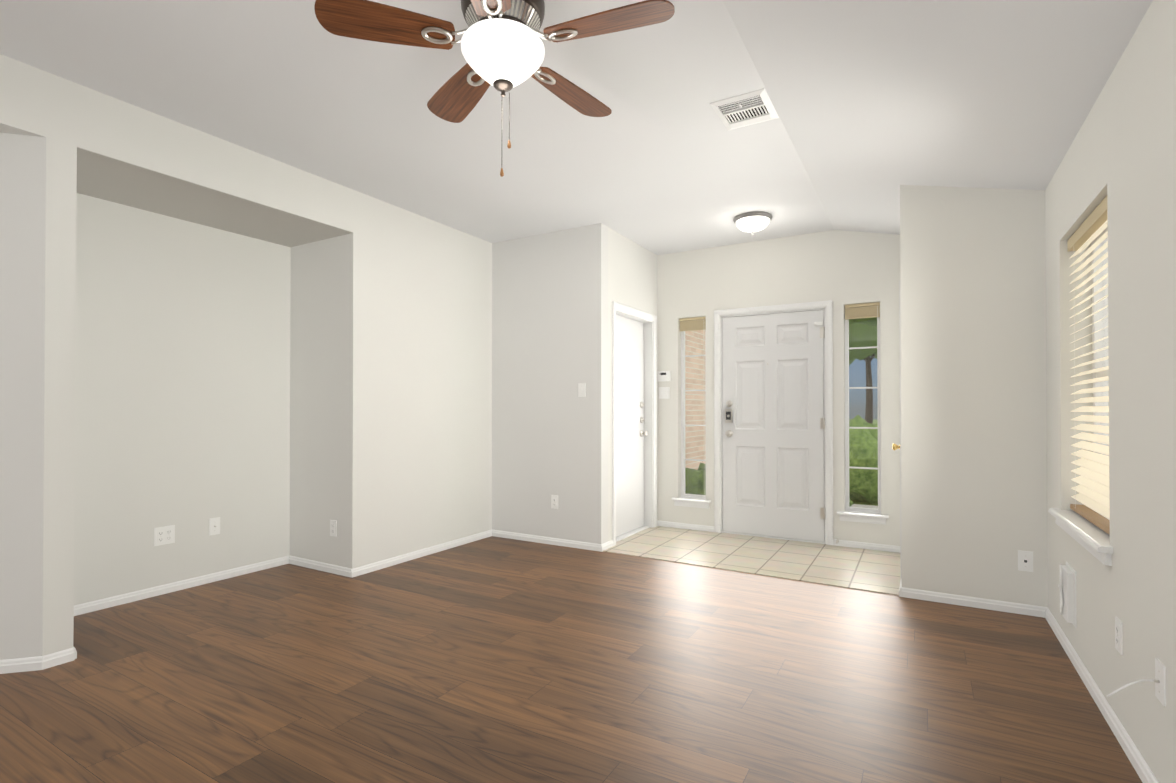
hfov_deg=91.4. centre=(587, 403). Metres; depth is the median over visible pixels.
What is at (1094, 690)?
baseboard
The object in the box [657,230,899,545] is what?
wall
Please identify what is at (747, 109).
ceiling vent
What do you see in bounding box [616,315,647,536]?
door
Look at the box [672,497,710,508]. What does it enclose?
window sill
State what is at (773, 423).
front door
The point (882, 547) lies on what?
baseboard
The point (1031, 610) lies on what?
baseboard
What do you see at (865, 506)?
street
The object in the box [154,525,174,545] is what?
electrical outlet plate
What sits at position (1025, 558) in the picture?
electrical outlet plate
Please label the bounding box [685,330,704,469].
brick wall
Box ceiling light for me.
[733,211,771,234]
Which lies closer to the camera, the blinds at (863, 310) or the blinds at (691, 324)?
the blinds at (863, 310)
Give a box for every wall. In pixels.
[0,54,657,655]
[0,133,45,659]
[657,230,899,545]
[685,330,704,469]
[900,185,1047,606]
[1045,0,1175,782]
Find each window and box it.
[681,320,705,498]
[845,306,880,512]
[1092,227,1108,519]
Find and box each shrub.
[685,462,705,494]
[849,415,877,502]
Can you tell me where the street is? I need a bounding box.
[851,504,877,508]
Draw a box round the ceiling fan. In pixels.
[314,0,674,176]
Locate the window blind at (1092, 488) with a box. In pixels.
[1067,196,1109,534]
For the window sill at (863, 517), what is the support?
attached to the wall at (840, 269)
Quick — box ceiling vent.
[710,88,778,129]
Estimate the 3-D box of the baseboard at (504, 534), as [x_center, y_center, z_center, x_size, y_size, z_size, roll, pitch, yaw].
[-0.380,1.192,5.022,1.154,0.057,0.014,0,-1,30]
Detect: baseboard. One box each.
[0,556,287,673]
[288,555,347,576]
[348,530,491,577]
[492,530,607,551]
[657,520,713,531]
[833,539,899,552]
[900,584,1039,616]
[1040,606,1158,782]
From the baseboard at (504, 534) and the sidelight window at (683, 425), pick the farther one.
the sidelight window at (683, 425)
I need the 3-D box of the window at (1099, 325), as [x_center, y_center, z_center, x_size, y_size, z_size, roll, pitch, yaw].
[2.318,-0.149,2.474,0.050,1.368,0.868,0,-1,30]
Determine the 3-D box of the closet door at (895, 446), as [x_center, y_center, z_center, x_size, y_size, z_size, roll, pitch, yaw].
[2.240,0.189,4.153,0.070,2.010,0.760,0,-1,30]
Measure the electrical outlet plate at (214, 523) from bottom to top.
0.115 m
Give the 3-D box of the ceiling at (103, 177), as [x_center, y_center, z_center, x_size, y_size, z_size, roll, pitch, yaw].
[-2.351,-1.209,3.563,0.728,0.004,1.528,0,-1,30]
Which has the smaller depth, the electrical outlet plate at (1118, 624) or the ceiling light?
the electrical outlet plate at (1118, 624)
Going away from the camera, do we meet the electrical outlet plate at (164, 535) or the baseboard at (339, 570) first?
the electrical outlet plate at (164, 535)
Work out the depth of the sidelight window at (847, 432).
4.93 m
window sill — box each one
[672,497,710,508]
[837,510,888,524]
[1048,508,1112,565]
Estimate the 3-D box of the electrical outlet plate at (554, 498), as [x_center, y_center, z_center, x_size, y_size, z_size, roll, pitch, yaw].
[-0.289,0.850,4.976,0.070,0.115,0.008,0,-1,30]
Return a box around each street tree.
[849,317,876,325]
[849,323,876,423]
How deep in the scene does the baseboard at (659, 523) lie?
5.60 m
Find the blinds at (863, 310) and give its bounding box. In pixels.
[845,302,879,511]
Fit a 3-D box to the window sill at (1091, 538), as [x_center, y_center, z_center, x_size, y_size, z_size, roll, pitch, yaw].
[2.238,0.572,2.515,0.205,0.074,0.960,0,-1,30]
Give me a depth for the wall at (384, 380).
4.12 m
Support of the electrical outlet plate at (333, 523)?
attached to the wall at (384, 380)
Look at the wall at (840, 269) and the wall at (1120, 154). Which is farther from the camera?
the wall at (840, 269)
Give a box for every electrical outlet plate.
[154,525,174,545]
[209,517,219,535]
[330,520,336,536]
[551,495,557,508]
[1018,550,1032,571]
[1106,647,1165,706]
[1115,616,1122,647]
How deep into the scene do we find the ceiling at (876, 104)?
2.76 m
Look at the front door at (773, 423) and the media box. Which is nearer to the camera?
the media box
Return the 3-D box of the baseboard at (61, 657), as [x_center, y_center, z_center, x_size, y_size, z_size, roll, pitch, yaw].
[-3.563,1.175,2.907,2.214,0.057,3.850,0,-1,30]
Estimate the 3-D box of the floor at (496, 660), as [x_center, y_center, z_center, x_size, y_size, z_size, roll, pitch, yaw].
[-2.281,1.248,2.156,7.945,0.100,9.620,0,-1,30]
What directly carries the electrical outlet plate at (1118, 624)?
attached to the wall at (1120, 154)
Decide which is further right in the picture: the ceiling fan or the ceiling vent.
the ceiling vent
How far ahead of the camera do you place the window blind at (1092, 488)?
2.59 m
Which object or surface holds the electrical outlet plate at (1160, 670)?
attached to the wall at (1120, 154)
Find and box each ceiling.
[0,0,1152,254]
[77,147,352,246]
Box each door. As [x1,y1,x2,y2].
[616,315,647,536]
[722,310,824,541]
[892,281,901,578]
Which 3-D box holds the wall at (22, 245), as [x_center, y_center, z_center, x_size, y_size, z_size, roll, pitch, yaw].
[-3.994,-0.036,2.273,3.111,2.470,0.120,0,0,-15]
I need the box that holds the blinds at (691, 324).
[679,317,705,330]
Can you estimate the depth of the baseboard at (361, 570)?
4.51 m
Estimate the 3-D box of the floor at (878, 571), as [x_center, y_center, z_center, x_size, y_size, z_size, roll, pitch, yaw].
[1.315,1.216,4.789,2.320,0.006,1.375,0,-1,30]
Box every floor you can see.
[0,536,1141,782]
[603,526,900,595]
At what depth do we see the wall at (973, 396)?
3.42 m
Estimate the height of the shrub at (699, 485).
0.678 m
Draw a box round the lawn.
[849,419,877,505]
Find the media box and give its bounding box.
[1058,562,1076,627]
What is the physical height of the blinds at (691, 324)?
1.747 m
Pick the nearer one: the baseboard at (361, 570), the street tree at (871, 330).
the baseboard at (361, 570)

